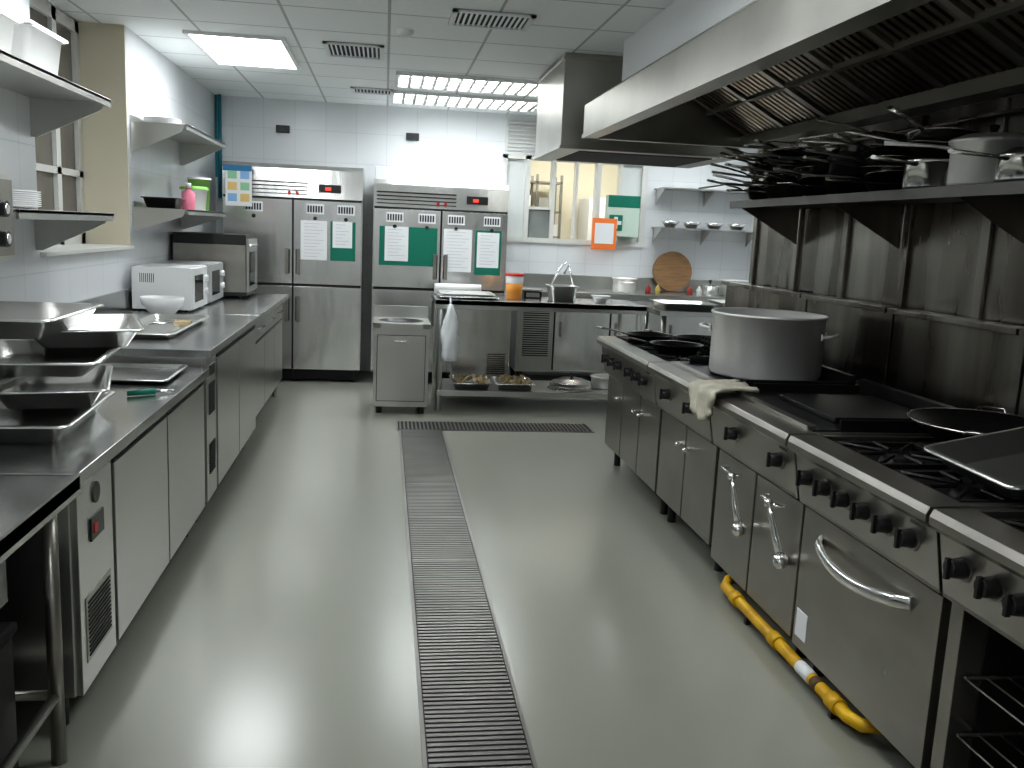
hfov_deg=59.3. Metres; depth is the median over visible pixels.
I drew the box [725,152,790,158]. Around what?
frying pan
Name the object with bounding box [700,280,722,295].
saucepan
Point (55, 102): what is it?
wall shelf
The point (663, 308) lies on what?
table
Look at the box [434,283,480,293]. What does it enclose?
roll
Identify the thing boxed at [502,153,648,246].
window
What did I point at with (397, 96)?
recessed light
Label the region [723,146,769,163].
frying pan
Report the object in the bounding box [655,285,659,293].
condiment bottle
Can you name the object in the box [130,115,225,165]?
wall shelf
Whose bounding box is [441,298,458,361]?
towel
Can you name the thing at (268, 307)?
cabinet
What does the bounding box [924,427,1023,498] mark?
baking tray
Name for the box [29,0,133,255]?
window
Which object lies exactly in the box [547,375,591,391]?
lid
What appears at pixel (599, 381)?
saucepan
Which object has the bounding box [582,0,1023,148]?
extractor hood
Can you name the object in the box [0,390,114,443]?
pan
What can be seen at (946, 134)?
frying pan
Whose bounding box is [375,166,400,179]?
carton
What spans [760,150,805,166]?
frying pan
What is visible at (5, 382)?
pan
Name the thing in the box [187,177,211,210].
plastic tub
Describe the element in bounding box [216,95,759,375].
wall
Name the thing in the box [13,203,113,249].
wall shelf
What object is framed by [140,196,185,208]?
tray
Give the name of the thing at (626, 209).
sign
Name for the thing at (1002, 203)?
shelf
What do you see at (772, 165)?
frying pan
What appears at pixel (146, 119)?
plate stack
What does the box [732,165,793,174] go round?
frying pan
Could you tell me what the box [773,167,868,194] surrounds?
wok
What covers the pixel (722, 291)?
stock pot
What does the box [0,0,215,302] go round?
wall
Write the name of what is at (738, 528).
door handle
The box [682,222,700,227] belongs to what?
mixing bowl
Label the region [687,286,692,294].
condiment bottle
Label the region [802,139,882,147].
frying pan
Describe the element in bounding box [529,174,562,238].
pantry shelving
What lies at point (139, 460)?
counter
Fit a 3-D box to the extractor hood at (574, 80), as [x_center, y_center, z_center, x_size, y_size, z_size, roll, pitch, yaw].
[0.883,-1.954,6.572,1.270,0.619,1.070,1,10,-8]
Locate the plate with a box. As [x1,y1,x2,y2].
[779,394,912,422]
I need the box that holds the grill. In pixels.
[0,173,14,261]
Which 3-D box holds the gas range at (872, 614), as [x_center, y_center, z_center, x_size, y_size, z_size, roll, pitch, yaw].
[1.446,0.483,2.800,0.917,1.245,0.812,1,10,-8]
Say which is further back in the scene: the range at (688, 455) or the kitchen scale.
the kitchen scale
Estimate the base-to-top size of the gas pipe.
0.109 m
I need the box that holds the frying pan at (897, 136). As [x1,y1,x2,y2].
[817,118,910,148]
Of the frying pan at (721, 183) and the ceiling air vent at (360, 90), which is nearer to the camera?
the frying pan at (721, 183)
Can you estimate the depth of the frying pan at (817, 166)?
4.25 m
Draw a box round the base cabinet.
[372,305,430,413]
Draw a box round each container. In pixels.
[505,273,523,298]
[545,262,579,301]
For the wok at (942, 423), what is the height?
0.106 m
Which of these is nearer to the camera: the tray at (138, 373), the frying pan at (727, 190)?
the tray at (138, 373)
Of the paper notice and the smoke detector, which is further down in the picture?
the paper notice
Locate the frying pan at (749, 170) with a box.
[746,169,789,176]
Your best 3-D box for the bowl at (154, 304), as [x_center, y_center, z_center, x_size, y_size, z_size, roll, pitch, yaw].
[-2.207,-0.491,5.681,0.264,0.115,0.264,1,10,-8]
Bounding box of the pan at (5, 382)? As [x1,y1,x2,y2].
[0,376,36,391]
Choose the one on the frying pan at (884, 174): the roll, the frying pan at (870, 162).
the frying pan at (870, 162)
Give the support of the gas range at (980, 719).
on the floor
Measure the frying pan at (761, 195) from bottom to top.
0.122 m
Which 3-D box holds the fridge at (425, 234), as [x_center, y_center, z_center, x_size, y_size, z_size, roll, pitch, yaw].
[-0.742,-1.002,8.933,1.270,1.930,0.783,1,10,-8]
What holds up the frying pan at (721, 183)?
on the frying pan at (727, 190)
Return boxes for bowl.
[140,295,183,313]
[591,295,610,302]
[661,221,678,226]
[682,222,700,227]
[705,223,723,228]
[727,224,745,229]
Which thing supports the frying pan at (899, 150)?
on the frying pan at (868, 152)
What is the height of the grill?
0.300 m
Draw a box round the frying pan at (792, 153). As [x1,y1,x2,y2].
[754,139,804,156]
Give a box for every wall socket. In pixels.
[276,125,289,132]
[406,133,418,140]
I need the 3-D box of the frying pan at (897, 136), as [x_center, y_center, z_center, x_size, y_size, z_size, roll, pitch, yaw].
[1.486,-1.014,3.646,0.450,0.134,0.250,3,10,3]
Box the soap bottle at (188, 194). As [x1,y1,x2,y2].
[182,183,194,209]
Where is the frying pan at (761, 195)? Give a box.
[707,179,768,199]
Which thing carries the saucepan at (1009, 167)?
on the shelf at (1002, 203)
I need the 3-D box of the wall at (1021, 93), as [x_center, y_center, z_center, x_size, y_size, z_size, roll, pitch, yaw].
[2.928,-0.034,1.945,1.650,2.680,8.200,1,10,-8]
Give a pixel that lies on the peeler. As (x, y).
(144, 391)
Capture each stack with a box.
[12,190,41,208]
[143,117,180,123]
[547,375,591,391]
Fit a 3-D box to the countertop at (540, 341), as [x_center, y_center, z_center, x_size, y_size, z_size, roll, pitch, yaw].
[1.315,-0.548,9.353,2.700,1.080,0.715,1,10,-8]
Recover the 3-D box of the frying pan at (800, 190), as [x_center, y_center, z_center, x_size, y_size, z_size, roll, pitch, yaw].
[1.385,-0.960,4.393,0.513,0.084,0.281,5,10,11]
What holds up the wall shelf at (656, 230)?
attached to the wall at (453, 146)
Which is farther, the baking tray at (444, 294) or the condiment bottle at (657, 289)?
the condiment bottle at (657, 289)
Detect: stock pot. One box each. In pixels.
[612,277,636,292]
[699,307,839,380]
[719,279,748,295]
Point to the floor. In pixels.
(278, 632)
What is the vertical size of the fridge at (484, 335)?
0.900 m
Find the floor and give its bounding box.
[15,371,914,767]
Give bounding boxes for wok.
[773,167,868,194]
[907,404,1023,440]
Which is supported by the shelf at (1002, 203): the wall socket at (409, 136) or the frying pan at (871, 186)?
the frying pan at (871, 186)
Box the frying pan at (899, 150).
[821,136,912,155]
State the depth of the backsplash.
3.99 m
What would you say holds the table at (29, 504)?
on the floor
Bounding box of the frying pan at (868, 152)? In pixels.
[833,133,895,158]
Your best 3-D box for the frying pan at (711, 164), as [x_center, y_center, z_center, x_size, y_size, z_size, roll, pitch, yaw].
[1.346,-1.113,4.847,0.505,0.130,0.291,-3,11,-28]
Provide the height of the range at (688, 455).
1.245 m
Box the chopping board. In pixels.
[653,252,691,290]
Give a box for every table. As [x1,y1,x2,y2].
[0,473,80,767]
[431,293,646,410]
[643,299,724,332]
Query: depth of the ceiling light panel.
6.27 m
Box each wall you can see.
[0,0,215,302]
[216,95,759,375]
[529,160,617,238]
[622,0,754,80]
[769,93,1023,146]
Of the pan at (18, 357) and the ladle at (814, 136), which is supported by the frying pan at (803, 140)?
the ladle at (814, 136)
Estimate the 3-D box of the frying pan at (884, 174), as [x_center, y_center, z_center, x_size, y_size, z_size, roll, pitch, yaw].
[1.440,-0.872,3.667,0.552,0.073,0.286,2,10,-8]
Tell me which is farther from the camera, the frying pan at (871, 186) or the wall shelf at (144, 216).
the wall shelf at (144, 216)
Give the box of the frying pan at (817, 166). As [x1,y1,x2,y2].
[763,159,828,170]
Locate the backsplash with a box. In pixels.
[749,94,1023,325]
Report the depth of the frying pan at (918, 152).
3.35 m
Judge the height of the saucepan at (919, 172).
0.114 m
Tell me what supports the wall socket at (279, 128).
attached to the wall at (453, 146)
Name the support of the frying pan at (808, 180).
on the frying pan at (800, 190)
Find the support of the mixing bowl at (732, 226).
on the wall shelf at (656, 230)
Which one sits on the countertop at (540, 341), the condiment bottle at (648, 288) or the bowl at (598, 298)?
the condiment bottle at (648, 288)
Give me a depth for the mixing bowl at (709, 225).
9.42 m
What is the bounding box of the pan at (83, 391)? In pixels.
[0,364,112,408]
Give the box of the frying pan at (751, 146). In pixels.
[748,145,851,155]
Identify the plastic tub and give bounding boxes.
[179,186,208,210]
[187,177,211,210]
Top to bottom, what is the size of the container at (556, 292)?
0.335 m
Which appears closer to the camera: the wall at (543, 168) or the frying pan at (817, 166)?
the frying pan at (817, 166)
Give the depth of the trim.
8.77 m
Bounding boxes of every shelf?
[0,49,110,136]
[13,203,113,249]
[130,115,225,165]
[132,201,225,229]
[652,227,752,246]
[654,187,750,206]
[730,107,1023,248]
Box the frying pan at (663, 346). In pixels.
[618,335,703,354]
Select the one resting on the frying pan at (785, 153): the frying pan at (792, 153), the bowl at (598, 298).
the frying pan at (792, 153)
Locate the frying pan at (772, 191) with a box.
[713,174,803,198]
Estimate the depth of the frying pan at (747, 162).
4.85 m
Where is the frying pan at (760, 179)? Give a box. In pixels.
[759,178,783,187]
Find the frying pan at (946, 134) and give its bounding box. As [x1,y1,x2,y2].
[887,106,981,141]
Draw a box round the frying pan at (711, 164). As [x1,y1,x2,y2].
[710,163,766,185]
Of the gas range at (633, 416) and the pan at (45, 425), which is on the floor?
the gas range at (633, 416)
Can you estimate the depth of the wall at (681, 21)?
4.56 m
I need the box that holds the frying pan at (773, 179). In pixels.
[712,171,797,185]
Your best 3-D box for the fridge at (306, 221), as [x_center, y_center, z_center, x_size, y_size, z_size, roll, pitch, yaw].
[-2.091,-1.074,8.730,1.260,2.020,0.783,1,10,-8]
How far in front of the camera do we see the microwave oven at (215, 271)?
6.65 m
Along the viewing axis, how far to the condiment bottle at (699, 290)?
9.21 m
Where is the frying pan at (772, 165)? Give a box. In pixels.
[736,156,795,172]
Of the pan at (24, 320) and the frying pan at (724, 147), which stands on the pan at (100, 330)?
the pan at (24, 320)
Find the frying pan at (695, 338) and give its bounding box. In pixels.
[644,329,709,342]
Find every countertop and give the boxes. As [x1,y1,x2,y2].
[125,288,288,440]
[508,272,725,375]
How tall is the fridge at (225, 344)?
1.020 m
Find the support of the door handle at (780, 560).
on the range at (937, 359)
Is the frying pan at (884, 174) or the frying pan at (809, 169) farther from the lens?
the frying pan at (809, 169)
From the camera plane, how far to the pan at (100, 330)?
3.11 m
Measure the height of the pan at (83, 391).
0.065 m
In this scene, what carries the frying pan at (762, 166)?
on the frying pan at (726, 164)
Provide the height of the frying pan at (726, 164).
0.090 m
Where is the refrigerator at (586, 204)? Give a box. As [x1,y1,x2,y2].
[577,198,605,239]
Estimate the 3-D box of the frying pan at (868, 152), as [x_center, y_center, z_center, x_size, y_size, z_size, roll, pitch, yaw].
[1.487,-0.942,3.704,0.469,0.126,0.272,1,10,-7]
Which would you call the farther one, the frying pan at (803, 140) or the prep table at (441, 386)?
the prep table at (441, 386)
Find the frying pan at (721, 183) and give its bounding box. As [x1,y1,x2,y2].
[720,182,763,189]
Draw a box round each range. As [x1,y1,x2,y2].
[597,281,813,514]
[648,294,902,571]
[711,308,1023,657]
[787,329,1023,767]
[928,508,1023,767]
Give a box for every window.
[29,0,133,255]
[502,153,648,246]
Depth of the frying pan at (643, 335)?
5.72 m
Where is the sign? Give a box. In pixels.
[605,195,640,236]
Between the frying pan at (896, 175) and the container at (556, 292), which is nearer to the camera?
the frying pan at (896, 175)
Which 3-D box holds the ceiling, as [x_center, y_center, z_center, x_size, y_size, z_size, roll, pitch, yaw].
[0.411,-2.033,4.749,6.210,0.100,15.350,1,10,-8]
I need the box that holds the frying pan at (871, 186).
[825,177,900,191]
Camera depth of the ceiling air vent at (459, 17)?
5.08 m
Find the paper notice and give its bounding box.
[591,218,616,249]
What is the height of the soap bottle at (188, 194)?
0.185 m
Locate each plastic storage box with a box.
[0,7,22,53]
[11,19,67,74]
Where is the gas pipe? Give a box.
[720,574,882,734]
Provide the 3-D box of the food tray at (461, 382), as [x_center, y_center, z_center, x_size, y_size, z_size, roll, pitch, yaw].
[-0.361,-0.024,7.735,0.340,0.086,0.420,1,10,-8]
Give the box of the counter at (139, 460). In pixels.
[0,367,209,725]
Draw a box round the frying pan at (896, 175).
[801,170,902,182]
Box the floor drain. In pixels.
[396,421,593,767]
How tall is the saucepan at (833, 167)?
0.180 m
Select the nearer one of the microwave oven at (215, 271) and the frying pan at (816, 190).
the frying pan at (816, 190)
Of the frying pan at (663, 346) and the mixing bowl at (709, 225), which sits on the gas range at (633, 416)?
the frying pan at (663, 346)
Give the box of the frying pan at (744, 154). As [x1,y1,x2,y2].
[743,153,828,162]
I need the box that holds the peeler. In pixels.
[127,388,173,395]
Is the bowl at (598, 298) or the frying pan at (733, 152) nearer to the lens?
the frying pan at (733, 152)
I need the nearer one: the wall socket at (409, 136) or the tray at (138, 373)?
the tray at (138, 373)
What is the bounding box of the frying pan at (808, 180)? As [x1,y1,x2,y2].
[751,177,822,185]
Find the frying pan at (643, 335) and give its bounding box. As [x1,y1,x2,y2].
[596,326,673,342]
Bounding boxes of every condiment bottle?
[645,284,650,293]
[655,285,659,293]
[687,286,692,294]
[696,286,701,295]
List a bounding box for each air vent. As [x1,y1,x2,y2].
[323,41,383,60]
[351,86,393,95]
[448,8,536,31]
[505,120,536,151]
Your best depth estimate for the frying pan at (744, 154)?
4.37 m
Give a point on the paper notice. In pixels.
(604, 230)
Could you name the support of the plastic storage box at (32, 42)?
on the wall shelf at (55, 102)
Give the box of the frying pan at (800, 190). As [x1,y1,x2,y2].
[743,181,823,195]
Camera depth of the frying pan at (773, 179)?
4.62 m
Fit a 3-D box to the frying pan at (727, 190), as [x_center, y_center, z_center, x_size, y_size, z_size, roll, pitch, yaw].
[1.335,-1.047,4.894,0.502,0.088,0.301,0,10,-14]
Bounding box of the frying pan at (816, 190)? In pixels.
[764,172,826,195]
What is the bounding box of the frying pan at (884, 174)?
[803,155,902,179]
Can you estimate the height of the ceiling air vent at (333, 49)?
0.014 m
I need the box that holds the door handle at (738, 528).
[727,472,745,536]
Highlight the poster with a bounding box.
[223,164,251,206]
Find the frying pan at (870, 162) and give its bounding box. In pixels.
[805,148,916,165]
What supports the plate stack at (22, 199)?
on the wall shelf at (52, 227)
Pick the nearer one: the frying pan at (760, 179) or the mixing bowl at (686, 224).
the frying pan at (760, 179)
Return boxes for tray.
[101,362,187,383]
[133,314,208,339]
[140,196,185,208]
[436,290,499,300]
[449,373,491,389]
[491,374,534,390]
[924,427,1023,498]
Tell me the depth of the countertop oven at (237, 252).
7.07 m
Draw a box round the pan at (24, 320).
[0,301,103,339]
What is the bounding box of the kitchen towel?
[689,379,758,420]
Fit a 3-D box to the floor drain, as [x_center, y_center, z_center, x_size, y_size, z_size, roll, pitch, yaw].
[0.309,0.882,3.848,1.514,0.006,6.744,1,10,-8]
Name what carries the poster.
attached to the fridge at (306, 221)
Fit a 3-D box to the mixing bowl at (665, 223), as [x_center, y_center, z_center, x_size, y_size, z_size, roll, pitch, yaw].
[1.654,-1.671,9.412,0.206,0.060,0.206,1,10,-8]
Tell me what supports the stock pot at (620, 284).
on the countertop at (540, 341)
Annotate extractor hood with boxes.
[533,52,738,167]
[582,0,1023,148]
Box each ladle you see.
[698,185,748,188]
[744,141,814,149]
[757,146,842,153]
[799,132,873,139]
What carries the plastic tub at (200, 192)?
on the wall shelf at (144, 216)
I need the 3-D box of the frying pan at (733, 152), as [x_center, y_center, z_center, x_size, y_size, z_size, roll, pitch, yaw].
[1.368,-1.135,4.593,0.438,0.087,0.257,-3,11,-29]
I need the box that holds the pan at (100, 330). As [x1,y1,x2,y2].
[35,314,143,347]
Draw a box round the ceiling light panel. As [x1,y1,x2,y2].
[182,30,300,69]
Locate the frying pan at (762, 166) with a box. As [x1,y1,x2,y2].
[720,152,772,173]
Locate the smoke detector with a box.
[397,28,413,37]
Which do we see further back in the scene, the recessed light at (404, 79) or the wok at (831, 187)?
the recessed light at (404, 79)
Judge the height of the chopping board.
0.421 m
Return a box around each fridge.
[71,290,258,521]
[222,161,364,381]
[370,179,508,381]
[447,295,510,378]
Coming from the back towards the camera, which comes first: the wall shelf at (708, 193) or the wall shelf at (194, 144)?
the wall shelf at (708, 193)
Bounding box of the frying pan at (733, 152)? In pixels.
[732,151,800,164]
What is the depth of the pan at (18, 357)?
3.09 m
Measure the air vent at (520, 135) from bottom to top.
0.300 m
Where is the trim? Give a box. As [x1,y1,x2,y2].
[215,94,221,197]
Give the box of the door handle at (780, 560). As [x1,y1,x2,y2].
[764,498,788,568]
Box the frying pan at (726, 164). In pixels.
[724,163,766,180]
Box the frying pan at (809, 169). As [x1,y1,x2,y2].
[741,166,827,181]
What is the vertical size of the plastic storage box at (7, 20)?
0.173 m
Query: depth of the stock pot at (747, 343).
4.17 m
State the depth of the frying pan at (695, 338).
5.70 m
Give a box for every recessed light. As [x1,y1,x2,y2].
[391,90,537,111]
[395,71,538,96]
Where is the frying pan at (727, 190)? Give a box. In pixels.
[726,188,764,193]
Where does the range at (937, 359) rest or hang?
on the floor
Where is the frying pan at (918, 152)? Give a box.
[845,130,949,157]
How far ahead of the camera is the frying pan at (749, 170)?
4.47 m
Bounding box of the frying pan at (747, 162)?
[723,156,763,167]
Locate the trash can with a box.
[0,622,18,767]
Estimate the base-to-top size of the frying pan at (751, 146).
0.084 m
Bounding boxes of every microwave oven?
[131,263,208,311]
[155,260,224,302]
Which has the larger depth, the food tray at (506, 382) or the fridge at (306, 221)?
the fridge at (306, 221)
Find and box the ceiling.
[45,0,675,115]
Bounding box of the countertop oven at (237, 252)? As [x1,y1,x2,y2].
[173,232,258,297]
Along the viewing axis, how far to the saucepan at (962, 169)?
3.05 m
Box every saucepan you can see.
[590,373,608,389]
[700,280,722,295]
[779,147,866,173]
[871,155,948,188]
[884,124,1023,185]
[948,147,1023,182]
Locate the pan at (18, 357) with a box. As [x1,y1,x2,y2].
[0,339,120,376]
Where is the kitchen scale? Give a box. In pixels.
[522,288,542,298]

